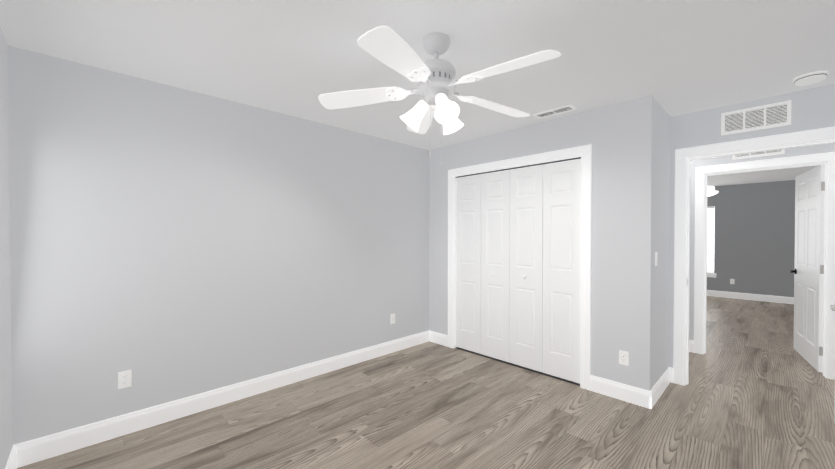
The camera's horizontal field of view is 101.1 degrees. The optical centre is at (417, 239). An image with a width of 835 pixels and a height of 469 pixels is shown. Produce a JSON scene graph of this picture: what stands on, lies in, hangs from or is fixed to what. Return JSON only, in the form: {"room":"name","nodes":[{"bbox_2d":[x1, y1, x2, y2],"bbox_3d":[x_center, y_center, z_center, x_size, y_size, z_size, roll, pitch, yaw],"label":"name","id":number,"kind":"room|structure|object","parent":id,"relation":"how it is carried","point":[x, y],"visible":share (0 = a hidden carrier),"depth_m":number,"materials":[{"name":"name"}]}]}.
{"room":"empty bedroom","nodes":[
{"label":"empty bedroom","id":0,"kind":"room"},
{"bbox_2d":[0,27,12,468],"bbox_3d":[-1.175,0.123,0.684,0.120,2.440,3.735,-1,1,-44],"label":"wall","id":1,"kind":"structure","parent":0,"point":[6,425],"depth_m":1.85,"materials":[{"name":"grey paint"}]},
{"bbox_2d":[5,443,20,468],"bbox_3d":[-1.132,1.275,0.749,0.015,0.134,3.480,-1,1,-44],"label":"baseboard","id":2,"kind":"structure","parent":1,"relation":"attached to","point":[14,460],"depth_m":1.96,"materials":[{"name":"white wood"}]},
{"bbox_2d":[8,45,428,444],"bbox_3d":[-1.139,0.096,3.233,3.715,2.440,0.120,-1,1,-44],"label":"wall","id":3,"kind":"structure","parent":0,"point":[168,243],"depth_m":2.56,"materials":[{"name":"grey paint"}]},
{"bbox_2d":[118,370,131,388],"bbox_3d":[-1.987,0.953,2.334,0.070,0.114,0.007,-1,1,-44],"label":"electrical outlet","id":4,"kind":"object","parent":3,"relation":"attached to","point":[124,379],"visible":1,"depth_m":2.33,"materials":[{"name":"white plastic"}]},
{"bbox_2d":[21,331,428,466],"bbox_3d":[-1.082,1.249,3.207,3.445,0.134,0.015,-1,1,-44],"label":"baseboard","id":5,"kind":"structure","parent":3,"relation":"attached to","point":[40,449],"depth_m":2.58,"materials":[{"name":"white wood"}]},
{"bbox_2d":[390,314,394,323],"bbox_3d":[-0.282,0.923,3.978,0.070,0.114,0.014,-1,1,-44],"label":"electrical outlet","id":6,"kind":"object","parent":3,"relation":"attached to","point":[392,318],"visible":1,"depth_m":3.97,"materials":[{"name":"white plastic"}]},
{"bbox_2d":[0,0,834,185],"bbox_3d":[3.108,-1.181,3.800,11.100,0.100,6.000,-1,1,-44],"label":"ceiling","id":7,"kind":"structure","parent":0,"point":[295,58],"depth_m":2.01,"materials":[{"name":"white paint"}]},
{"bbox_2d":[318,25,560,165],"bbox_3d":[0.142,-0.762,1.894,1.304,0.696,1.263,-1,1,-44],"label":"ceiling fan","id":8,"kind":"object","parent":7,"relation":"hanging from","point":[436,86],"visible":1,"depth_m":1.84,"materials":[{"name":"white"}]},
{"bbox_2d":[533,105,575,118],"bbox_3d":[1.204,-1.118,3.028,0.134,0.008,0.336,-1,1,-44],"label":"ceiling vent","id":9,"kind":"object","parent":7,"relation":"in","point":[560,110],"visible":1,"depth_m":3.02,"materials":[{"name":"grey metal"}]},
{"bbox_2d":[707,186,718,196],"bbox_3d":[4.910,-0.937,5.824,0.300,0.430,0.300,-1,1,-44],"label":"light","id":10,"kind":"object","parent":7,"relation":"hanging from","point":[711,191],"visible":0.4,"depth_m":5.73,"materials":[{"name":"white glass"}]},
{"bbox_2d":[793,71,827,85],"bbox_3d":[2.688,-1.094,2.352,0.160,0.043,0.160,-1,1,-44],"label":"smoke detector","id":11,"kind":"object","parent":7,"relation":"attached to","point":[810,78],"visible":1,"depth_m":2.32,"materials":[{"name":"white plastic"}]},
{"bbox_2d":[17,296,834,468],"bbox_3d":[3.108,1.339,3.827,11.100,0.060,6.000,-1,1,-44],"label":"floor","id":12,"kind":"structure","parent":0,"point":[757,391],"depth_m":2.51,"materials":[{"name":"brown wood"}]},
{"bbox_2d":[429,99,633,385],"bbox_3d":[0.943,0.091,3.665,0.120,2.440,2.395,-1,1,-44],"label":"wall","id":13,"kind":"structure","parent":0,"point":[606,133],"depth_m":2.95,"materials":[{"name":"grey paint"}]},
{"bbox_2d":[429,330,447,346],"bbox_3d":[0.271,1.238,4.275,0.015,0.134,0.300,-1,1,-44],"label":"baseboard","id":14,"kind":"structure","parent":13,"relation":"attached to","point":[442,339],"depth_m":4.27,"materials":[{"name":"white wood"}]},
{"bbox_2d":[456,174,480,353],"bbox_3d":[0.595,0.279,3.995,0.032,2.020,0.355,-1,1,-44],"label":"closet door","id":15,"kind":"structure","parent":13,"relation":"in","point":[468,262],"depth_m":3.98,"materials":[{"name":"white wood"}]},
{"bbox_2d":[481,170,509,361],"bbox_3d":[0.834,0.282,3.722,0.069,2.020,0.355,-1,1,-44],"label":"closet door","id":16,"kind":"structure","parent":13,"relation":"in","point":[495,264],"depth_m":3.71,"materials":[{"name":"white wood"}]},
{"bbox_2d":[448,144,591,389],"bbox_3d":[0.981,0.242,3.612,0.141,2.139,1.633,-1,1,-44],"label":"trim","id":17,"kind":"structure","parent":13,"relation":"attached to","point":[583,154],"depth_m":3.15,"materials":[{"name":"white wood"}]},
{"bbox_2d":[509,164,542,371],"bbox_3d":[1.085,0.285,3.462,0.069,2.020,0.355,-1,1,-44],"label":"closet door","id":18,"kind":"structure","parent":13,"relation":"in","point":[526,270],"depth_m":3.45,"materials":[{"name":"white wood"}]},
{"bbox_2d":[542,159,580,383],"bbox_3d":[1.350,0.288,3.215,0.032,2.020,0.355,-1,1,-44],"label":"closet door","id":19,"kind":"structure","parent":13,"relation":"in","point":[561,259],"depth_m":3.20,"materials":[{"name":"white wood"}]},
{"bbox_2d":[590,375,644,406],"bbox_3d":[1.649,1.253,2.850,0.015,0.134,0.415,-1,1,-44],"label":"baseboard","id":20,"kind":"structure","parent":13,"relation":"attached to","point":[634,395],"depth_m":2.84,"materials":[{"name":"white wood"}]},
{"bbox_2d":[619,350,628,365],"bbox_3d":[1.688,0.972,2.813,0.007,0.114,0.070,-1,1,-44],"label":"outlet","id":21,"kind":"object","parent":13,"relation":"attached to","point":[623,357],"visible":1,"depth_m":2.81,"materials":[{"name":"white plastic"}]},
{"bbox_2d":[632,95,670,390],"bbox_3d":[2.030,0.098,2.966,0.710,2.440,0.120,-1,1,-44],"label":"wall","id":22,"kind":"structure","parent":0,"point":[651,225],"depth_m":2.75,"materials":[{"name":"grey paint"}]},
{"bbox_2d":[655,252,657,265],"bbox_3d":[1.944,0.160,2.789,0.070,0.114,0.015,-1,1,-44],"label":"light switch","id":23,"kind":"object","parent":22,"relation":"attached to","point":[656,256],"visible":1,"depth_m":2.79,"materials":[{"name":"white plastic"}]},
{"bbox_2d":[645,367,672,408],"bbox_3d":[2.078,1.252,2.917,0.725,0.134,0.035,-1,1,-44],"label":"baseboard","id":24,"kind":"structure","parent":22,"relation":"attached to","point":[652,396],"depth_m":2.83,"materials":[{"name":"white wood"}]},
{"bbox_2d":[707,180,794,296],"bbox_3d":[6.839,0.051,7.421,0.120,2.440,4.200,-1,1,-44],"label":"wall","id":25,"kind":"structure","parent":0,"point":[754,240],"depth_m":7.15,"materials":[{"name":"grey paint"}]},
{"bbox_2d":[707,206,715,277],"bbox_3d":[6.263,0.055,7.956,0.105,1.580,1.010,-1,1,-44],"label":"room window","id":26,"kind":"structure","parent":25,"relation":"in","point":[710,234],"depth_m":7.67,"materials":[{"name":"white"}]},
{"bbox_2d":[707,290,793,303],"bbox_3d":[6.790,1.204,7.386,0.015,0.134,3.900,-1,1,-44],"label":"baseboard","id":27,"kind":"structure","parent":25,"relation":"attached to","point":[760,297],"depth_m":7.17,"materials":[{"name":"white wood"}]},
{"bbox_2d":[669,84,834,367],"bbox_3d":[2.357,0.096,3.224,0.120,2.440,4.995,-1,1,-44],"label":"wall","id":28,"kind":"structure","parent":0,"point":[812,108],"depth_m":2.89,"materials":[{"name":"grey paint"}]},
{"bbox_2d":[673,126,834,385],"bbox_3d":[2.766,0.255,2.803,0.162,2.131,1.069,-1,1,-44],"label":"door frame","id":29,"kind":"structure","parent":28,"relation":"attached to","point":[684,157],"depth_m":3.08,"materials":[{"name":"white wood"}]},
{"bbox_2d":[721,100,790,135],"bbox_3d":[2.706,-0.968,2.760,0.008,0.185,0.400,-1,1,-44],"label":"air vent","id":30,"kind":"object","parent":28,"relation":"in","point":[760,117],"visible":1,"depth_m":2.75,"materials":[{"name":"grey metal"}]},
{"bbox_2d":[830,305,834,421],"bbox_3d":[2.693,0.300,2.166,0.896,2.030,0.162,-1,1,-44],"label":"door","id":31,"kind":"structure","parent":28,"relation":"in","point":[832,307],"depth_m":2.46,"materials":[{"name":"white wood"}]},
{"bbox_2d":[689,143,834,340],"bbox_3d":[3.405,0.089,3.823,0.120,2.440,4.400,-1,1,-44],"label":"wall","id":32,"kind":"structure","parent":0,"point":[811,149],"depth_m":3.93,"materials":[{"name":"grey paint"}]},
{"bbox_2d":[689,340,693,352],"bbox_3d":[2.550,1.234,4.624,0.015,0.134,1.835,-1,1,-44],"label":"baseboard","id":33,"kind":"structure","parent":32,"relation":"attached to","point":[691,345],"depth_m":3.97,"materials":[{"name":"white wood"}]},
{"bbox_2d":[733,149,784,159],"bbox_3d":[3.542,-0.928,3.579,0.008,0.140,0.385,-1,1,-44],"label":"air vent","id":34,"kind":"object","parent":32,"relation":"in","point":[760,154],"visible":0.29,"depth_m":3.57,"materials":[{"name":"grey metal"}]},
{"bbox_2d":[694,152,834,379],"bbox_3d":[3.607,0.246,3.616,0.162,2.131,1.069,-1,1,-44],"label":"door frame","id":35,"kind":"structure","parent":32,"relation":"attached to","point":[703,173],"depth_m":3.48,"materials":[{"name":"white wood"}]},
{"bbox_2d":[788,165,824,372],"bbox_3d":[4.193,0.283,3.716,0.884,2.030,0.235,-1,1,-44],"label":"door","id":36,"kind":"structure","parent":32,"relation":"in","point":[808,270],"depth_m":3.60,"materials":[{"name":"white wood"}]}
]}

